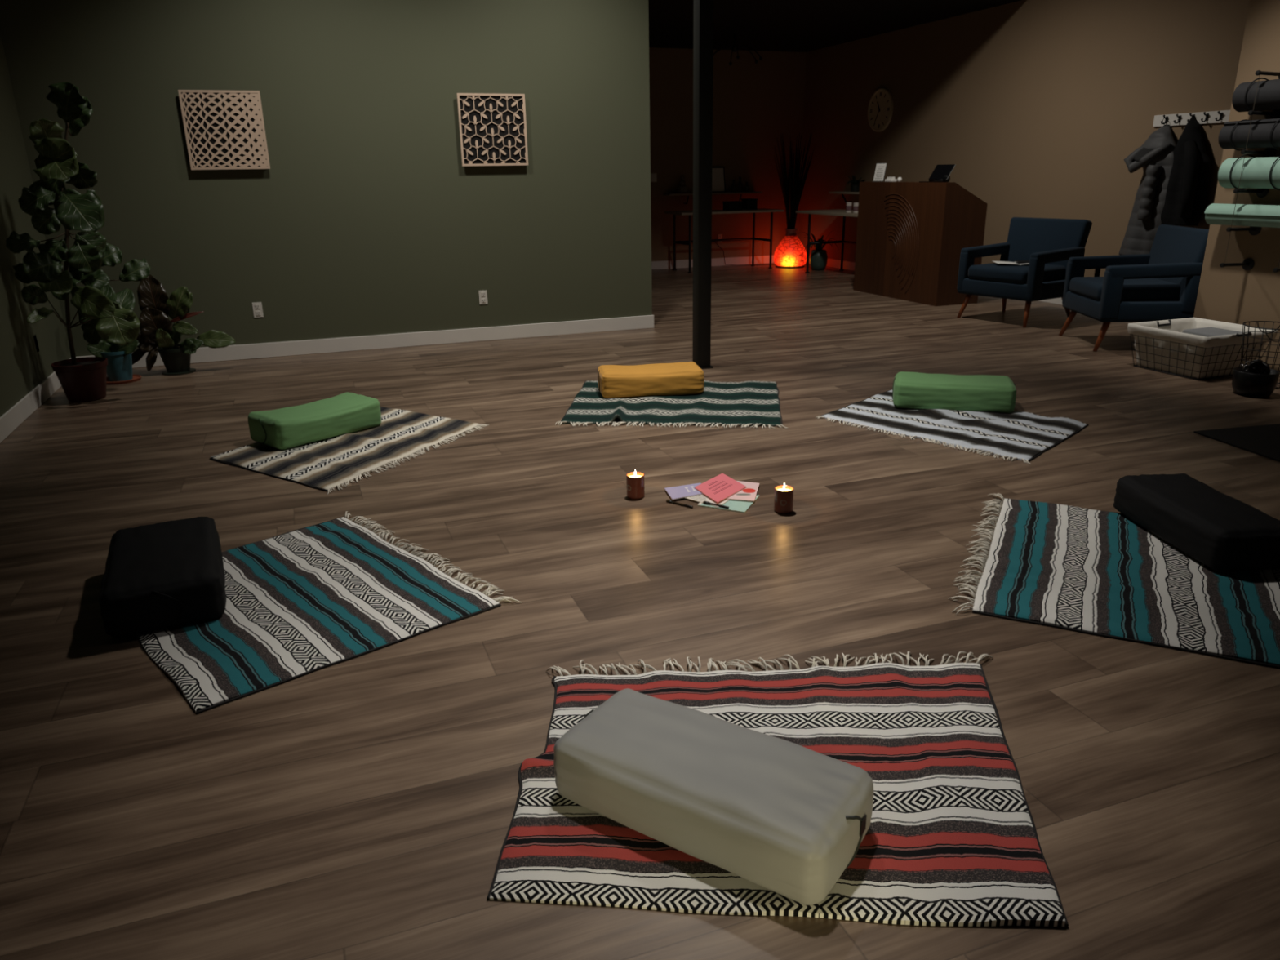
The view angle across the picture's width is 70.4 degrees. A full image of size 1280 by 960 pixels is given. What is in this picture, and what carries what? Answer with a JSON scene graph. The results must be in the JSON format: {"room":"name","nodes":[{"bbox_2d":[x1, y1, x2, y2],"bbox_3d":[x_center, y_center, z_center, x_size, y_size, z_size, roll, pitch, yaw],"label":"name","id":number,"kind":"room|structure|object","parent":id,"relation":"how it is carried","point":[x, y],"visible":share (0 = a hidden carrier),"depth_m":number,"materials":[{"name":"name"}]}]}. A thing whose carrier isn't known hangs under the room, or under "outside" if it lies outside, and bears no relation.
{"room":"exercise studio","nodes":[
{"label":"exercise studio","id":0,"kind":"room"},
{"bbox_2d":[0,33,71,417],"bbox_3d":[-2.590,-1.049,1.679,0.120,3.750,10.410,-8,20,-19],"label":"wall","id":1,"kind":"structure","parent":0,"point":[23,368],"depth_m":5.93,"materials":[{"name":"green paint"}]},
{"bbox_2d":[0,357,71,443],"bbox_3d":[-2.515,0.647,2.329,0.014,0.118,10.310,-8,20,-19],"label":"baseboard","id":2,"kind":"structure","parent":1,"relation":"attached to","point":[15,416],"depth_m":5.64,"materials":[{"name":"white paint"}]},
{"bbox_2d":[33,334,39,351],"bbox_3d":[-4.026,-0.908,6.048,0.011,0.118,0.072,-8,20,-19],"label":"wall outlet","id":3,"kind":"object","parent":1,"relation":"attached to","point":[37,347],"visible":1,"depth_m":6.05,"materials":[{"name":"white plastic"}]},
{"bbox_2d":[50,356,107,402],"bbox_3d":[-3.703,-0.664,6.043,0.324,0.252,0.324,-8,20,-19],"label":"pot","id":4,"kind":"object","parent":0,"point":[82,380],"depth_m":5.96,"materials":[{"name":"brown ceramic"}]},
{"bbox_2d":[0,0,652,356],"bbox_3d":[-2.209,-2.907,7.133,4.845,3.750,0.130,-8,20,-19],"label":"wall","id":5,"kind":"structure","parent":0,"point":[366,217],"depth_m":7.20,"materials":[{"name":"green paint"}]},
{"bbox_2d":[177,89,270,169],"bbox_3d":[-3.096,-2.612,6.784,0.551,0.551,0.048,-8,20,-19],"label":"wall panel","id":6,"kind":"object","parent":5,"relation":"attached to","point":[224,130],"visible":1,"depth_m":6.77,"materials":[{"name":"brown wood"}]},
{"bbox_2d":[252,302,263,317],"bbox_3d":[-3.049,-1.356,7.242,0.072,0.118,0.011,-8,20,-19],"label":"wall outlet","id":7,"kind":"object","parent":5,"relation":"attached to","point":[257,307],"visible":1,"depth_m":7.24,"materials":[{"name":"white plastic"}]},
{"bbox_2d":[255,311,260,315],"bbox_3d":[-3.047,-1.330,7.249,0.034,0.036,0.004,-8,20,-19],"label":"receptacle","id":8,"kind":"object","parent":7,"relation":"attached to","point":[257,313],"depth_m":7.25,"materials":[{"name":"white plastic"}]},
{"bbox_2d":[75,315,653,368],"bbox_3d":[-2.085,-1.177,7.677,4.725,0.118,0.014,-8,20,-19],"label":"baseboard","id":9,"kind":"structure","parent":5,"relation":"attached to","point":[206,354],"depth_m":7.71,"materials":[{"name":"white paint"}]},
{"bbox_2d":[478,290,488,304],"bbox_3d":[-1.352,-1.575,7.833,0.072,0.118,0.011,-8,20,-19],"label":"wall outlet","id":10,"kind":"object","parent":5,"relation":"attached to","point":[482,294],"visible":1,"depth_m":7.83,"materials":[{"name":"white plastic"}]},
{"bbox_2d":[457,93,528,166],"bbox_3d":[-1.205,-2.867,7.439,0.551,0.551,0.048,-8,20,-19],"label":"wall panel","id":11,"kind":"object","parent":5,"relation":"attached to","point":[493,126],"visible":1,"depth_m":7.42,"materials":[{"name":"brown wood"}]},
{"bbox_2d":[0,262,1279,959],"bbox_3d":[0.871,-0.563,6.061,9.390,0.100,15.510,-8,20,-19],"label":"floor","id":12,"kind":"structure","parent":0,"point":[362,807],"depth_m":2.82,"materials":[{"name":"brown wood"}]},
{"bbox_2d":[5,81,151,402],"bbox_3d":[-3.563,-1.452,5.718,0.760,1.949,0.532,-8,20,-19],"label":"fiddle leaf fig","id":13,"kind":"object","parent":12,"relation":"on","point":[82,380],"visible":1,"depth_m":5.70,"materials":[{"name":"plant"}]},
{"bbox_2d":[86,284,142,384],"bbox_3d":[-3.779,-1.057,6.528,0.331,0.687,0.340,-8,20,-19],"label":"potted plant","id":14,"kind":"object","parent":12,"relation":"on","point":[119,366],"visible":0.55,"depth_m":6.51,"materials":[{"name":"green plant"}]},
{"bbox_2d":[131,257,235,375],"bbox_3d":[-3.437,-1.214,6.732,0.761,0.841,0.277,-8,20,-19],"label":"potted plant","id":15,"kind":"object","parent":12,"relation":"on","point":[157,334],"visible":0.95,"depth_m":6.68,"materials":[{"name":"green plant"}]},
{"bbox_2d":[99,511,521,714],"bbox_3d":[-1.201,0.377,3.197,1.047,0.028,1.253,-17,24,-39],"label":"striped blanket","id":16,"kind":"object","parent":12,"relation":"on","point":[304,601],"visible":0.85,"depth_m":3.04,"materials":[{"name":"fabric"}]},
{"bbox_2d":[98,516,226,637],"bbox_3d":[-1.652,0.317,3.163,0.369,0.160,0.674,-10,21,-24],"label":"bolster","id":17,"kind":"object","parent":16,"relation":"on","point":[161,575],"visible":1,"depth_m":2.95,"materials":[{"name":"black fabric"}]},
{"bbox_2d":[208,406,489,494],"bbox_3d":[-1.560,-0.215,4.957,1.003,0.030,1.410,8,21,24],"label":"striped blanket","id":18,"kind":"object","parent":12,"relation":"on","point":[329,464],"visible":0.86,"depth_m":4.76,"materials":[{"name":"fabric"}]},
{"bbox_2d":[248,391,381,449],"bbox_3d":[-1.810,-0.340,5.083,0.348,0.166,0.669,14,24,38],"label":"bolster","id":19,"kind":"object","parent":18,"relation":"on","point":[286,428],"visible":1,"depth_m":4.94,"materials":[{"name":"green fabric"}]},
{"bbox_2d":[626,470,644,498],"bbox_3d":[-0.020,0.012,4.057,0.081,0.128,0.080,-17,24,-39],"label":"candle","id":20,"kind":"object","parent":12,"relation":"on","point":[635,480],"visible":1,"depth_m":4.03,"materials":[{"name":"brown wax"}]},
{"bbox_2d":[555,380,788,428],"bbox_3d":[0.225,-0.513,5.693,1.339,0.064,1.167,1,19,6],"label":"striped blanket","id":21,"kind":"object","parent":12,"relation":"on","point":[744,404],"visible":0.81,"depth_m":5.52,"materials":[{"name":"fabric"}]},
{"bbox_2d":[597,361,704,398],"bbox_3d":[0.067,-0.659,5.923,0.682,0.169,0.343,-3,19,-7],"label":"bolster","id":22,"kind":"object","parent":21,"relation":"on","point":[614,381],"visible":1,"depth_m":5.78,"materials":[{"name":"yellow fabric"}]},
{"bbox_2d":[666,499,693,507],"bbox_3d":[0.172,0.103,3.959,0.140,0.014,0.012,13,23,35],"label":"pen","id":23,"kind":"object","parent":12,"relation":"on","point":[667,500],"visible":1,"depth_m":3.96,"materials":[{"name":"black plastic"}]},
{"bbox_2d":[664,482,702,499],"bbox_3d":[0.212,0.050,4.098,0.205,0.004,0.154,-8,20,-19],"label":"booklet","id":24,"kind":"object","parent":12,"relation":"on","point":[685,491],"visible":1,"depth_m":4.09,"materials":[{"name":"purple paper"}]},
{"bbox_2d":[684,485,695,492],"bbox_3d":[0.230,0.041,4.119,0.044,0.001,0.079,-5,19,-11],"label":"print","id":25,"kind":"object","parent":24,"relation":"on","point":[687,488],"depth_m":4.12},
{"bbox_2d":[692,0,713,368],"bbox_3d":[0.426,-2.611,6.133,0.130,3.746,0.130,-8,20,-19],"label":"steel column","id":26,"kind":"structure","parent":12,"relation":"on","point":[703,10],"depth_m":6.26,"materials":[{"name":"black metal"}]},
{"bbox_2d":[664,208,783,273],"bbox_3d":[1.219,-3.494,13.232,1.600,0.830,0.640,-8,20,-19],"label":"console table","id":27,"kind":"object","parent":12,"relation":"on","point":[690,213],"visible":1,"depth_m":13.14,"materials":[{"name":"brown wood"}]},
{"bbox_2d":[722,200,742,210],"bbox_3d":[1.346,-3.987,13.196,0.230,0.120,0.210,-8,20,-19],"label":"storage box","id":28,"kind":"object","parent":27,"relation":"on","point":[729,205],"visible":1,"depth_m":13.12,"materials":[{"name":"black"}]},
{"bbox_2d":[741,198,757,209],"bbox_3d":[1.599,-4.035,13.279,0.170,0.150,0.210,-8,20,-19],"label":"storage box","id":29,"kind":"object","parent":27,"relation":"on","point":[748,203],"visible":0.96,"depth_m":13.20,"materials":[{"name":"black"}]},
{"bbox_2d":[697,494,759,512],"bbox_3d":[0.388,0.092,3.992,0.223,0.005,0.225,7,20,21],"label":"booklet","id":30,"kind":"object","parent":12,"relation":"on","point":[740,506],"visible":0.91,"depth_m":3.93,"materials":[{"name":"green paper"}]},
{"bbox_2d":[684,493,729,507],"bbox_3d":[0.300,0.080,4.019,0.215,0.003,0.135,15,24,38],"label":"booklet","id":31,"kind":"object","parent":30,"relation":"on","point":[700,498],"visible":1,"depth_m":3.99,"materials":[{"name":"white paper"}]},
{"bbox_2d":[688,494,707,501],"bbox_3d":[0.264,0.075,4.030,0.093,0.001,0.071,16,25,40],"label":"print","id":32,"kind":"object","parent":31,"relation":"on","point":[700,497],"depth_m":4.01},
{"bbox_2d":[702,501,728,508],"bbox_3d":[0.328,0.107,3.922,0.126,0.014,0.012,11,22,32],"label":"pen","id":33,"kind":"object","parent":31,"relation":"on","point":[704,502],"visible":1,"depth_m":3.92,"materials":[{"name":"black plastic"}]},
{"bbox_2d":[724,480,759,501],"bbox_3d":[0.453,0.047,4.098,0.171,0.004,0.251,5,20,16],"label":"booklet","id":34,"kind":"object","parent":30,"relation":"on","point":[748,493],"visible":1,"depth_m":4.05,"materials":[{"name":"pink paper"}]},
{"bbox_2d":[694,473,746,502],"bbox_3d":[0.363,0.034,4.124,0.192,0.004,0.356,12,23,34],"label":"booklet","id":35,"kind":"object","parent":34,"relation":"on","point":[720,487],"visible":1,"depth_m":4.12,"materials":[{"name":"red paper"}]},
{"bbox_2d":[735,493,751,495],"bbox_3d":[0.460,0.064,4.040,0.068,0.001,0.026,1,19,6],"label":"picture","id":36,"kind":"object","parent":34,"relation":"on","point":[736,494],"depth_m":4.04},
{"bbox_2d":[742,488,755,493],"bbox_3d":[0.491,0.048,4.086,0.060,0.001,0.060,-8,20,-19],"label":"picture","id":37,"kind":"object","parent":34,"relation":"on","point":[745,490],"depth_m":4.08},
{"bbox_2d":[715,228,806,267],"bbox_3d":[1.823,-3.496,13.640,1.388,0.550,0.490,7,20,23],"label":"lamp","id":38,"kind":"object","parent":12,"relation":"on","point":[790,252],"visible":0.97,"depth_m":13.33,"materials":[{"name":"orange glass"}]},
{"bbox_2d":[773,132,814,228],"bbox_3d":[2.209,-4.290,13.134,0.580,1.410,0.572,3,19,12],"label":"reeds","id":39,"kind":"object","parent":38,"relation":"in","point":[793,189],"visible":1,"depth_m":13.13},
{"bbox_2d":[486,651,1068,927],"bbox_3d":[0.367,0.673,2.243,1.318,0.031,1.049,0,19,3],"label":"striped blanket","id":40,"kind":"object","parent":12,"relation":"on","point":[951,839],"visible":0.77,"depth_m":2.03,"materials":[{"name":"fabric"}]},
{"bbox_2d":[553,688,873,905],"bbox_3d":[0.151,0.668,2.019,0.688,0.164,0.332,11,22,32],"label":"bolster","id":41,"kind":"object","parent":40,"relation":"on","point":[788,819],"visible":1,"depth_m":1.91,"materials":[{"name":"grey fabric"}]},
{"bbox_2d":[773,483,793,513],"bbox_3d":[0.611,0.070,3.854,0.080,0.128,0.081,3,19,11],"label":"candle","id":42,"kind":"object","parent":12,"relation":"on","point":[784,494],"visible":1,"depth_m":3.83,"materials":[{"name":"brown wax"}]},
{"bbox_2d":[798,230,839,271],"bbox_3d":[2.563,-3.291,12.998,0.622,0.552,0.554,-8,20,-19],"label":"potted plant","id":43,"kind":"object","parent":12,"relation":"on","point":[818,259],"visible":0.87,"depth_m":12.92,"materials":[{"name":"green plant"}]},
{"bbox_2d":[795,208,857,272],"bbox_3d":[2.820,-3.144,12.119,0.710,0.830,1.780,-8,20,-19],"label":"console table","id":44,"kind":"object","parent":12,"relation":"on","point":[841,212],"visible":0.48,"depth_m":12.59,"materials":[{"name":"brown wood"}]},
{"bbox_2d":[845,202,852,212],"bbox_3d":[2.730,-3.560,11.863,0.078,0.125,0.078,-8,20,-19],"label":"tin","id":45,"kind":"object","parent":44,"relation":"on","point":[849,205],"visible":1,"depth_m":11.83,"materials":[{"name":"silver metal"}]},
{"bbox_2d":[853,202,858,213],"bbox_3d":[2.789,-3.510,11.712,0.078,0.125,0.078,-8,20,-19],"label":"tin","id":46,"kind":"object","parent":44,"relation":"on","point":[855,205],"visible":0.81,"depth_m":11.68,"materials":[{"name":"silver metal"}]},
{"bbox_2d":[853,182,987,306],"bbox_3d":[3.050,-2.651,10.035,0.536,1.228,1.540,-8,20,-19],"label":"reception desk","id":47,"kind":"object","parent":12,"relation":"on","point":[911,237],"visible":1,"depth_m":9.63,"materials":[{"name":"brown wood"}]},
{"bbox_2d":[872,163,887,181],"bbox_3d":[2.678,-3.445,10.166,0.072,0.197,0.150,-13,22,-32],"label":"sign holder","id":48,"kind":"object","parent":47,"relation":"on","point":[880,170],"visible":1,"depth_m":10.17,"materials":[{"name":"white paper"}]},
{"bbox_2d":[884,176,897,182],"bbox_3d":[2.759,-3.306,9.984,0.070,0.054,0.130,-8,20,-19],"label":"tray","id":49,"kind":"object","parent":47,"relation":"on","point":[890,179],"visible":1,"depth_m":9.94,"materials":[{"name":"white ceramic"}]},
{"bbox_2d":[897,177,902,182],"bbox_3d":[2.814,-3.257,9.843,0.052,0.050,0.052,-8,20,-19],"label":"cup","id":50,"kind":"object","parent":47,"relation":"on","point":[900,179],"visible":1,"depth_m":9.83,"materials":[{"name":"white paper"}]},
{"bbox_2d":[919,164,955,182],"bbox_3d":[3.045,-3.148,9.323,0.116,0.171,0.400,-10,21,-24],"label":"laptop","id":51,"kind":"object","parent":47,"relation":"on","point":[941,173],"visible":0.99,"depth_m":9.24,"materials":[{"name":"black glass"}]},
{"bbox_2d":[815,389,1088,464],"bbox_3d":[1.764,-0.345,5.158,0.934,0.040,1.338,-18,25,-40],"label":"striped blanket","id":52,"kind":"object","parent":12,"relation":"on","point":[1023,436],"visible":0.88,"depth_m":5.03,"materials":[{"name":"fabric"}]},
{"bbox_2d":[892,371,1016,413],"bbox_3d":[1.880,-0.533,5.460,0.700,0.169,0.352,4,19,15],"label":"bolster","id":53,"kind":"object","parent":52,"relation":"on","point":[913,390],"visible":0.99,"depth_m":5.33,"materials":[{"name":"green fabric"}]},
{"bbox_2d":[956,217,1092,327],"bbox_3d":[3.571,-1.961,8.489,0.801,0.910,0.828,-13,22,-31],"label":"armchair","id":54,"kind":"object","parent":12,"relation":"on","point":[1048,244],"visible":0.86,"depth_m":8.36,"materials":[{"name":"blue fabric"}]},
{"bbox_2d":[992,260,1029,265],"bbox_3d":[3.526,-2.035,8.493,0.400,0.022,0.260,2,19,8],"label":"magazine","id":55,"kind":"object","parent":54,"relation":"on","point":[1017,262],"visible":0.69,"depth_m":8.46,"materials":[{"name":"white paper"}]},
{"bbox_2d":[1013,260,1029,262],"bbox_3d":[3.595,-2.040,8.481,0.160,0.006,0.150,2,19,8],"label":"picture","id":56,"kind":"object","parent":55,"relation":"on","point":[1016,261],"depth_m":8.45,"materials":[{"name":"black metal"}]},
{"bbox_2d":[968,261,1065,284],"bbox_3d":[3.506,-1.933,8.454,0.640,0.130,0.630,-13,22,-31],"label":"seat cushion","id":57,"kind":"object","parent":54,"relation":"on","point":[994,273],"depth_m":8.30,"materials":[{"name":"blue fabric"}]},
{"bbox_2d":[948,493,1279,668],"bbox_3d":[1.734,0.300,3.273,1.061,0.030,1.248,8,21,24],"label":"striped blanket","id":58,"kind":"object","parent":12,"relation":"on","point":[1091,571],"visible":0.82,"depth_m":3.10,"materials":[{"name":"fabric"}]},
{"bbox_2d":[1113,473,1279,571],"bbox_3d":[2.135,0.145,3.464,0.333,0.160,0.680,-2,19,-3],"label":"bolster","id":59,"kind":"object","parent":58,"relation":"on","point":[1223,532],"visible":1,"depth_m":3.32,"materials":[{"name":"black fabric"}]},
{"bbox_2d":[1058,224,1208,351],"bbox_3d":[3.935,-1.538,7.225,0.801,0.910,0.828,0,19,4],"label":"armchair","id":60,"kind":"object","parent":12,"relation":"on","point":[1161,284],"visible":0.9,"depth_m":6.93,"materials":[{"name":"blue fabric"}]},
{"bbox_2d":[1069,276,1180,301],"bbox_3d":[3.858,-1.524,7.235,0.640,0.130,0.630,0,19,4],"label":"seat cushion","id":61,"kind":"object","parent":60,"relation":"on","point":[1081,288],"depth_m":6.98,"materials":[{"name":"blue fabric"}]},
{"bbox_2d":[1127,317,1277,380],"bbox_3d":[3.889,-0.921,6.323,0.644,0.309,0.657,-8,20,-19],"label":"laundry basket","id":62,"kind":"object","parent":12,"relation":"on","point":[1162,345],"visible":0.9,"depth_m":6.16,"materials":[{"name":"white fabric"}]},
{"bbox_2d":[1182,327,1246,337],"bbox_3d":[4.002,-0.963,6.304,0.300,0.138,0.340,-8,20,-19],"label":"folded blanket","id":63,"kind":"object","parent":62,"relation":"in","point":[1204,331],"visible":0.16,"depth_m":6.29,"materials":[{"name":"grey fabric"}]},
{"bbox_2d":[1193,423,1279,462],"bbox_3d":[3.867,-0.209,4.698,1.665,0.008,0.777,-5,19,-12],"label":"floor mat","id":64,"kind":"object","parent":12,"relation":"on","point":[1264,441],"visible":1,"depth_m":4.76,"materials":[{"name":"black rubber"}]},
{"bbox_2d":[1231,359,1279,397],"bbox_3d":[3.826,-0.642,5.645,0.244,0.222,0.244,-8,20,-19],"label":"bowl","id":65,"kind":"object","parent":12,"relation":"on","point":[1256,379],"visible":1,"depth_m":5.58,"materials":[{"name":"black metal"}]},
{"bbox_2d":[1240,320,1279,388],"bbox_3d":[4.050,-0.806,5.858,0.338,0.389,0.338,-8,20,-19],"label":"wire basket","id":66,"kind":"object","parent":12,"relation":"on","point":[1245,322],"visible":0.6,"depth_m":5.88,"materials":[{"name":"black metal"}]},
{"bbox_2d":[648,47,805,261],"bbox_3d":[-0.318,-4.502,12.902,6.120,3.000,0.120,-8,20,-19],"label":"wall","id":67,"kind":"structure","parent":0,"point":[753,103],"depth_m":13.32,"materials":[{"name":"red paint"}]},
{"bbox_2d":[650,173,657,182],"bbox_3d":[0.185,-4.355,13.077,0.120,0.120,0.006,-8,20,-19],"label":"light switch","id":68,"kind":"object","parent":67,"relation":"attached to","point":[653,175],"visible":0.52,"depth_m":13.08,"materials":[{"name":"white plastic"}]},
{"bbox_2d":[651,255,773,269],"bbox_3d":[-0.263,-3.120,13.308,5.836,0.118,0.014,-8,20,-19],"label":"baseboard","id":69,"kind":"structure","parent":67,"relation":"attached to","point":[761,259],"depth_m":13.82,"materials":[{"name":"white paint"}]},
{"bbox_2d":[663,191,762,204],"bbox_3d":[1.080,-4.149,13.362,1.490,0.153,0.236,-8,20,-19],"label":"wall shelf","id":70,"kind":"object","parent":67,"relation":"attached to","point":[753,192],"visible":0.88,"depth_m":13.27,"materials":[{"name":"brown wood"}]},
{"bbox_2d":[711,166,725,192],"bbox_3d":[1.110,-4.412,13.343,0.300,0.358,0.073,-8,20,-19],"label":"picture frame","id":71,"kind":"object","parent":70,"relation":"on","point":[718,185],"visible":0.59,"depth_m":13.36,"materials":[{"name":"black metal"}]},
{"bbox_2d":[744,182,749,191],"bbox_3d":[1.588,-4.357,13.493,0.076,0.140,0.075,-8,20,-19],"label":"bottle","id":72,"kind":"object","parent":70,"relation":"on","point":[746,187],"visible":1,"depth_m":13.47,"materials":[{"name":"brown glass"}]},
{"bbox_2d":[717,234,722,242],"bbox_3d":[1.210,-3.648,13.710,0.072,0.118,0.011,-8,20,-19],"label":"wall outlet","id":73,"kind":"object","parent":67,"relation":"attached to","point":[719,236],"visible":0.79,"depth_m":13.70,"materials":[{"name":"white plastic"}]},
{"bbox_2d":[648,0,1021,52],"bbox_3d":[0.820,-3.848,4.931,9.330,0.850,15.480,-8,20,-19],"label":"ceiling","id":74,"kind":"structure","parent":0,"point":[768,25],"depth_m":10.39,"materials":[{"name":"black paint"}]},
{"bbox_2d":[713,34,762,65],"bbox_3d":[1.191,-5.449,11.468,0.746,0.325,0.721,-8,20,-19],"label":"pendant lamp","id":75,"kind":"object","parent":74,"relation":"hanging from","point":[734,47],"visible":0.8,"depth_m":11.43,"materials":[{"name":"black metal"}]},
{"bbox_2d":[798,0,1249,276],"bbox_3d":[3.903,-4.032,10.140,0.120,3.750,8.010,-8,20,-19],"label":"wall","id":76,"kind":"structure","parent":0,"point":[1037,107],"depth_m":9.52,"materials":[{"name":"beige paint"}]},
{"bbox_2d":[828,191,858,203],"bbox_3d":[2.973,-3.835,12.343,0.236,0.153,1.160,-8,20,-19],"label":"wall shelf","id":77,"kind":"object","parent":76,"relation":"attached to","point":[842,193],"visible":0.47,"depth_m":12.58,"materials":[{"name":"brown wood"}]},
{"bbox_2d":[846,175,865,191],"bbox_3d":[2.941,-4.037,12.365,0.296,0.217,0.290,10,22,29],"label":"potted plant","id":78,"kind":"object","parent":77,"relation":"on","point":[855,187],"visible":0.87,"depth_m":12.34,"materials":[{"name":"green plant"}]},
{"bbox_2d":[867,88,893,131],"bbox_3d":[3.128,-4.818,11.829,0.034,0.524,0.524,-8,20,-19],"label":"wall clock","id":79,"kind":"object","parent":76,"relation":"attached to","point":[880,109],"visible":1,"depth_m":11.81,"materials":[{"name":"black metal"}]},
{"bbox_2d":[805,255,1062,305],"bbox_3d":[3.845,-2.326,10.764,0.014,0.118,7.870,-8,20,-19],"label":"baseboard","id":80,"kind":"structure","parent":76,"relation":"attached to","point":[848,265],"depth_m":12.98,"materials":[{"name":"white paint"}]},
{"bbox_2d":[1152,110,1230,126],"bbox_3d":[4.736,-3.098,7.781,0.086,0.095,0.830,-8,20,-19],"label":"coat rack","id":81,"kind":"object","parent":76,"relation":"attached to","point":[1213,117],"visible":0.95,"depth_m":7.78,"materials":[{"name":"white paint"}]},
{"bbox_2d":[1118,117,1176,254],"bbox_3d":[4.574,-2.609,8.157,0.256,1.208,0.534,-8,20,-19],"label":"coat","id":82,"kind":"object","parent":81,"relation":"hanging from","point":[1155,155],"visible":0.78,"depth_m":8.09,"materials":[{"name":"grey fabric"}]},
{"bbox_2d":[1123,142,1172,173],"bbox_3d":[4.541,-2.895,8.092,0.210,0.300,0.408,-8,20,-19],"label":"hood","id":83,"kind":"object","parent":82,"relation":"attached to","point":[1153,157],"depth_m":8.01,"materials":[{"name":"grey fabric"}]},
{"bbox_2d":[1160,115,1210,226],"bbox_3d":[4.722,-2.670,7.850,0.210,0.895,0.439,-2,19,-2],"label":"coat","id":84,"kind":"object","parent":81,"relation":"hanging from","point":[1187,187],"visible":1,"depth_m":7.75,"materials":[{"name":"black fabric"}]},
{"bbox_2d":[1193,0,1279,370],"bbox_3d":[4.833,-2.179,4.634,0.120,3.750,3.770,-8,20,-19],"label":"wall","id":85,"kind":"structure","parent":0,"point":[1236,295],"depth_m":6.30,"materials":[{"name":"beige paint"}]},
{"bbox_2d":[1219,70,1279,272],"bbox_3d":[4.194,-2.014,5.951,0.262,1.302,0.464,-8,20,-19],"label":"rack","id":86,"kind":"object","parent":85,"relation":"attached to","point":[1247,264],"visible":0.86,"depth_m":6.12,"materials":[{"name":"black metal"}]},
{"bbox_2d":[1204,203,1279,227],"bbox_3d":[4.158,-1.793,6.156,0.148,0.143,0.620,-8,20,-19],"label":"rolled mat","id":87,"kind":"object","parent":86,"relation":"on","point":[1245,215],"visible":1,"depth_m":6.16,"materials":[{"name":"green rubber"}]},
{"bbox_2d":[1217,154,1279,190],"bbox_3d":[4.180,-2.037,6.005,0.230,0.230,0.620,-8,20,-19],"label":"rolled mat","id":88,"kind":"object","parent":86,"relation":"on","point":[1264,172],"visible":1,"depth_m":6.06,"materials":[{"name":"green rubber"}]},
{"bbox_2d":[1217,118,1279,151],"bbox_3d":[4.155,-2.280,5.982,0.200,0.200,0.620,-8,20,-19],"label":"rolled mat","id":89,"kind":"object","parent":86,"relation":"on","point":[1264,133],"visible":0.99,"depth_m":6.04,"materials":[{"name":"grey rubber"}]},
{"bbox_2d":[1231,77,1279,111],"bbox_3d":[4.172,-2.494,5.850,0.218,0.218,0.620,-8,20,-19],"label":"rolled mat","id":90,"kind":"object","parent":86,"relation":"on","point":[1268,94],"visible":0.96,"depth_m":5.96,"materials":[{"name":"grey rubber"}]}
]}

